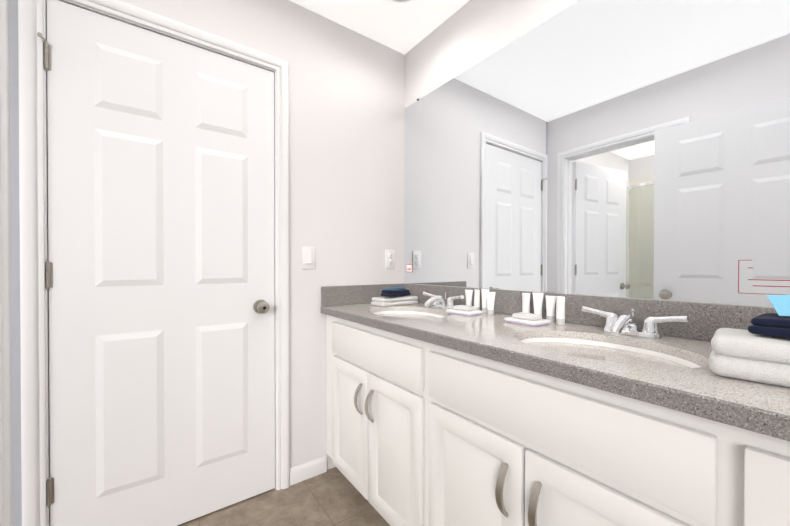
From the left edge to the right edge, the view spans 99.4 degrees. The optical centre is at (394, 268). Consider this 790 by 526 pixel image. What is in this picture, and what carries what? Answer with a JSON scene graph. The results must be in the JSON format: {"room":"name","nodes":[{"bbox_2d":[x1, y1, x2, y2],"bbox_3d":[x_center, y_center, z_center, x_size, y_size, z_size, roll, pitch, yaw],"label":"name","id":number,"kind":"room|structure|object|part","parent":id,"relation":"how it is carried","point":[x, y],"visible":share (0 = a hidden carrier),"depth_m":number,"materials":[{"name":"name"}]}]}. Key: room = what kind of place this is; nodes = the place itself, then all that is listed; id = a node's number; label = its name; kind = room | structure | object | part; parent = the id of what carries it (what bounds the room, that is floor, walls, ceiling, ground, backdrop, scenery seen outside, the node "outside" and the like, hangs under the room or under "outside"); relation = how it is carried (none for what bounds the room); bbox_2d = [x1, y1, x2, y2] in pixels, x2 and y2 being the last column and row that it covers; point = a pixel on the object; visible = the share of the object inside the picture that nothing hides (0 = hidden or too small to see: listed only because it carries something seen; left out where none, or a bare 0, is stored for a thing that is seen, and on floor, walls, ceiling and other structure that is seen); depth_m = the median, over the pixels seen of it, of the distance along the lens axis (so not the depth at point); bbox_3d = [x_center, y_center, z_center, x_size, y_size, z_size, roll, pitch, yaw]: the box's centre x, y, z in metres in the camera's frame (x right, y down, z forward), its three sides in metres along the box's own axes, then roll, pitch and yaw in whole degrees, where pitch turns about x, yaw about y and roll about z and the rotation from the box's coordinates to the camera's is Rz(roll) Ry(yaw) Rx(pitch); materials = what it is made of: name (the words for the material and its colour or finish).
{"room":"bathroom","nodes":[
{"label":"bathroom","id":0,"kind":"room"},
{"bbox_2d":[6,0,11,525],"bbox_3d":[-0.779,-0.118,0.327,0.115,2.410,1.868,0,0,-36],"label":"wall","id":1,"kind":"structure","parent":0,"point":[8,172],"depth_m":1.11,"materials":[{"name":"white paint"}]},
{"bbox_2d":[0,0,9,525],"bbox_3d":[-0.949,0.036,0.675,0.020,2.097,0.904,0,0,-36],"label":"door frame","id":2,"kind":"structure","parent":1,"relation":"attached to","point":[4,431],"depth_m":1.02,"materials":[{"name":"white wood"}]},
{"bbox_2d":[8,0,404,525],"bbox_3d":[-1.401,-0.123,1.100,3.760,2.410,0.116,0,0,-36],"label":"wall","id":3,"kind":"structure","parent":0,"point":[346,143],"depth_m":1.75,"materials":[{"name":"white paint"}]},
{"bbox_2d":[18,0,288,525],"bbox_3d":[-0.931,0.055,1.444,0.811,2.050,0.116,0,0,-36],"label":"door frame","id":4,"kind":"structure","parent":3,"relation":"attached to","point":[46,206],"depth_m":1.18,"materials":[{"name":"white wood"}]},
{"bbox_2d":[37,0,274,525],"bbox_3d":[-0.916,0.061,1.409,0.794,2.022,0.180,0,0,-36],"label":"closet door","id":5,"kind":"structure","parent":3,"relation":"in","point":[160,277],"depth_m":1.35,"materials":[{"name":"painted wood"},{"name":"brushed nickel"}]},
{"bbox_2d":[289,456,326,485],"bbox_3d":[-0.447,1.038,1.725,0.200,0.080,0.012,0,0,-36],"label":"baseboard","id":6,"kind":"structure","parent":3,"relation":"attached to","point":[306,471],"depth_m":1.72,"materials":[{"name":"white wood"}]},
{"bbox_2d":[302,246,314,268],"bbox_3d":[-0.442,-0.057,1.720,0.070,0.115,0.013,0,0,-36],"label":"light switch","id":7,"kind":"object","parent":3,"relation":"attached to","point":[308,257],"visible":1,"depth_m":1.72,"materials":[{"name":"white plastic"}]},
{"bbox_2d":[385,250,394,268],"bbox_3d":[-0.029,-0.059,2.023,0.070,0.115,0.009,0,0,-36],"label":"electrical outlet plate","id":8,"kind":"object","parent":3,"relation":"attached to","point":[389,259],"visible":1,"depth_m":2.02,"materials":[{"name":"white plastic"}]},
{"bbox_2d":[177,467,389,525],"bbox_3d":[-0.513,1.140,-0.111,3.760,0.100,3.233,0,0,-36],"label":"floor","id":9,"kind":"structure","parent":0,"point":[332,496],"depth_m":1.51,"materials":[{"name":"tile"}]},
{"bbox_2d":[321,299,789,525],"bbox_3d":[0.338,0.641,1.218,0.581,0.880,1.748,0,0,-36],"label":"bathroom vanity","id":10,"kind":"object","parent":9,"relation":"on","point":[602,411],"depth_m":0.81,"materials":[{"name":"painted wood"},{"name":"brushed nickel"},{"name":"quartz"}]},
{"bbox_3d":[-0.210,0.708,1.554,0.019,0.543,0.338,0,0,-36],"label":"door","id":11,"kind":"part","parent":10,"relation":"part of","materials":[{"name":"white wood"}]},
{"bbox_3d":[-0.157,0.560,1.433,0.034,0.134,0.018,0,0,-36],"label":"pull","id":12,"kind":"part","parent":10,"relation":"part of","materials":[{"name":"silver metal"}]},
{"bbox_3d":[-0.104,0.560,1.360,0.034,0.134,0.018,0,0,-36],"label":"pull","id":13,"kind":"part","parent":10,"relation":"part of","materials":[{"name":"silver metal"}]},
{"bbox_3d":[-0.108,0.342,1.412,0.019,0.147,0.683,0,0,-36],"label":"drawer","id":14,"kind":"part","parent":10,"relation":"part of","materials":[{"name":"white wood"}]},
{"bbox_3d":[-0.007,0.709,1.274,0.019,0.543,0.338,0,0,-36],"label":"door","id":15,"kind":"part","parent":10,"relation":"part of","materials":[{"name":"white wood"}]},
{"bbox_3d":[0.218,0.711,0.966,0.019,0.543,0.340,0,0,-36],"label":"door","id":16,"kind":"part","parent":10,"relation":"part of","materials":[{"name":"white wood"}]},
{"bbox_3d":[0.271,0.564,0.845,0.034,0.134,0.018,0,0,-36],"label":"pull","id":17,"kind":"part","parent":10,"relation":"part of","materials":[{"name":"silver metal"}]},
{"bbox_3d":[0.324,0.564,0.772,0.034,0.134,0.018,0,0,-36],"label":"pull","id":18,"kind":"part","parent":10,"relation":"part of","materials":[{"name":"silver metal"}]},
{"bbox_2d":[321,283,789,440],"bbox_3d":[0.347,0.166,1.222,0.558,0.140,1.747,0,0,-36],"label":"countertop","id":19,"kind":"structure","parent":10,"relation":"on","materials":[{"name":"stone"}]},
{"bbox_2d":[371,296,417,306],"bbox_3d":[-0.001,0.174,1.857,0.252,0.044,0.135,0,0,-36],"label":"towel","id":20,"kind":"object","parent":19,"relation":"on","point":[391,301],"visible":0.98,"depth_m":1.80,"materials":[{"name":"white fabric"}]},
{"bbox_2d":[380,287,409,296],"bbox_3d":[0.003,0.127,1.858,0.161,0.046,0.082,0,0,-36],"label":"washcloth","id":21,"kind":"object","parent":20,"relation":"on","point":[402,291],"visible":1,"depth_m":1.83,"materials":[{"name":"blue fabric"}]},
{"bbox_2d":[357,303,452,318],"bbox_3d":[0.060,0.270,1.560,0.335,0.166,0.450,0,0,-36],"label":"sink","id":22,"kind":"object","parent":19,"relation":"in","point":[410,311],"depth_m":1.73,"materials":[{"name":"white ceramic"}]},
{"bbox_2d":[423,292,463,308],"bbox_3d":[0.205,0.158,1.665,0.154,0.079,0.278,0,0,-36],"label":"faucet","id":23,"kind":"object","parent":19,"relation":"on","point":[437,301],"depth_m":1.65,"materials":[{"name":"silver metal"}]},
{"bbox_2d":[447,305,482,315],"bbox_3d":[0.309,0.182,1.488,0.094,0.034,0.134,0,0,-40],"label":"soap dish","id":24,"kind":"object","parent":19,"relation":"on","point":[465,310],"visible":0.98,"depth_m":1.46,"materials":[{"name":"white ceramic"}]},
{"bbox_2d":[465,290,472,305],"bbox_3d":[0.355,0.149,1.607,0.030,0.098,0.043,0,0,-36],"label":"toiletry tube","id":25,"kind":"object","parent":19,"relation":"on","point":[468,294],"visible":0.75,"depth_m":1.60,"materials":[{"name":"white plastic"}]},
{"bbox_2d":[474,289,479,309],"bbox_3d":[0.384,0.147,1.567,0.030,0.102,0.042,0,0,-36],"label":"toiletry tube","id":26,"kind":"object","parent":19,"relation":"on","point":[476,298],"visible":0.73,"depth_m":1.55,"materials":[{"name":"white plastic"}]},
{"bbox_2d":[481,289,488,312],"bbox_3d":[0.412,0.146,1.529,0.030,0.106,0.044,0,0,-36],"label":"toiletry tube","id":27,"kind":"object","parent":19,"relation":"on","point":[484,301],"visible":0.73,"depth_m":1.52,"materials":[{"name":"white plastic"}]},
{"bbox_2d":[486,292,495,314],"bbox_3d":[0.419,0.150,1.465,0.030,0.098,0.041,0,0,-36],"label":"toiletry tube","id":28,"kind":"object","parent":19,"relation":"on","point":[490,296],"visible":1,"depth_m":1.46,"materials":[{"name":"white plastic"}]},
{"bbox_2d":[522,293,529,312],"bbox_3d":[0.533,0.149,1.362,0.030,0.102,0.043,0,0,-36],"label":"toiletry tube","id":29,"kind":"object","parent":19,"relation":"on","point":[525,302],"visible":0.67,"depth_m":1.35,"materials":[{"name":"white plastic"}]},
{"bbox_2d":[504,312,550,326],"bbox_3d":[0.489,0.183,1.241,0.094,0.034,0.134,0,0,-33],"label":"soap dish","id":30,"kind":"object","parent":19,"relation":"on","point":[529,319],"visible":1,"depth_m":1.21,"materials":[{"name":"white plastic"}]},
{"bbox_2d":[532,292,543,314],"bbox_3d":[0.564,0.147,1.320,0.030,0.106,0.043,0,0,-36],"label":"toiletry tube","id":31,"kind":"object","parent":19,"relation":"on","point":[537,300],"visible":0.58,"depth_m":1.31,"materials":[{"name":"white plastic"}]},
{"bbox_2d":[545,295,555,321],"bbox_3d":[0.594,0.151,1.278,0.030,0.098,0.044,0,0,-36],"label":"toiletry tube","id":32,"kind":"object","parent":19,"relation":"on","point":[550,307],"visible":0.96,"depth_m":1.27,"materials":[{"name":"white plastic"}]},
{"bbox_2d":[556,296,564,324],"bbox_3d":[0.600,0.150,1.213,0.030,0.102,0.041,0,0,-36],"label":"toiletry tube","id":33,"kind":"object","parent":19,"relation":"on","point":[560,310],"visible":1,"depth_m":1.20,"materials":[{"name":"white plastic"}]},
{"bbox_2d":[485,322,712,374],"bbox_3d":[0.542,0.274,0.897,0.335,0.166,0.449,0,0,-36],"label":"sink","id":34,"kind":"object","parent":19,"relation":"in","point":[655,350],"depth_m":0.98,"materials":[{"name":"white ceramic"}]},
{"bbox_2d":[582,306,689,338],"bbox_3d":[0.688,0.163,1.002,0.154,0.079,0.278,0,0,-36],"label":"faucet","id":35,"kind":"object","parent":19,"relation":"on","point":[625,325],"depth_m":1.00,"materials":[{"name":"silver metal"}]},
{"bbox_2d":[709,328,789,386],"bbox_3d":[0.779,0.167,0.605,0.212,0.076,0.304,0,1,-45],"label":"towel","id":36,"kind":"object","parent":19,"relation":"on","point":[742,354],"visible":0.92,"depth_m":0.61,"materials":[{"name":"white fabric"}]},
{"bbox_2d":[748,313,789,337],"bbox_3d":[0.784,0.109,0.608,0.123,0.035,0.176,0,0,-30],"label":"washcloth","id":37,"kind":"object","parent":36,"relation":"on","point":[772,324],"visible":0.96,"depth_m":0.63,"materials":[{"name":"blue fabric"}]},
{"bbox_2d":[766,295,789,315],"bbox_3d":[0.821,0.068,0.623,0.162,0.042,0.106,0,0,40],"label":"card","id":38,"kind":"object","parent":37,"relation":"on","point":[780,304],"visible":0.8,"depth_m":0.67,"materials":[{"name":"blue paper"}]},
{"bbox_3d":[0.320,0.345,0.823,0.019,0.147,0.689,0,0,-36],"label":"drawer","id":39,"kind":"part","parent":10,"relation":"part of","materials":[{"name":"white wood"}]},
{"bbox_3d":[0.423,0.713,0.685,0.019,0.543,0.340,0,0,-36],"label":"door","id":40,"kind":"part","parent":10,"relation":"part of","materials":[{"name":"white wood"}]},
{"bbox_2d":[289,0,468,54],"bbox_3d":[-0.866,-1.373,0.357,3.760,0.100,2.033,0,0,-36],"label":"ceiling","id":41,"kind":"structure","parent":0,"point":[404,28],"depth_m":1.77,"materials":[{"name":"white paint"}]},
{"bbox_2d":[393,0,409,1],"bbox_3d":[0.032,-1.326,1.579,0.176,0.010,0.176,0,0,-36],"label":"recessed light","id":42,"kind":"object","parent":41,"relation":"in","point":[401,0],"visible":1,"depth_m":1.65,"materials":[{"name":"white"}]},
{"bbox_2d":[404,0,773,307],"bbox_3d":[0.587,-0.125,1.393,0.030,2.410,1.983,0,0,-36],"label":"wall","id":43,"kind":"structure","parent":0,"point":[467,35],"depth_m":1.67,"materials":[{"name":"white paint"}]},
{"bbox_2d":[404,0,789,306],"bbox_3d":[0.571,-0.448,1.381,0.005,1.083,1.737,0,0,-36],"label":"mirror","id":44,"kind":"object","parent":43,"relation":"attached to","point":[628,148],"visible":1,"depth_m":1.13,"materials":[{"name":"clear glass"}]},
{"bbox_2d":[406,264,411,271],"bbox_3d":[0.087,-0.004,2.042,0.001,0.050,0.060,0,0,-36],"label":"sign","id":45,"kind":"object","parent":44,"relation":"attached to","point":[408,267],"visible":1,"depth_m":2.04,"materials":[{"name":"white paper"}]}
]}

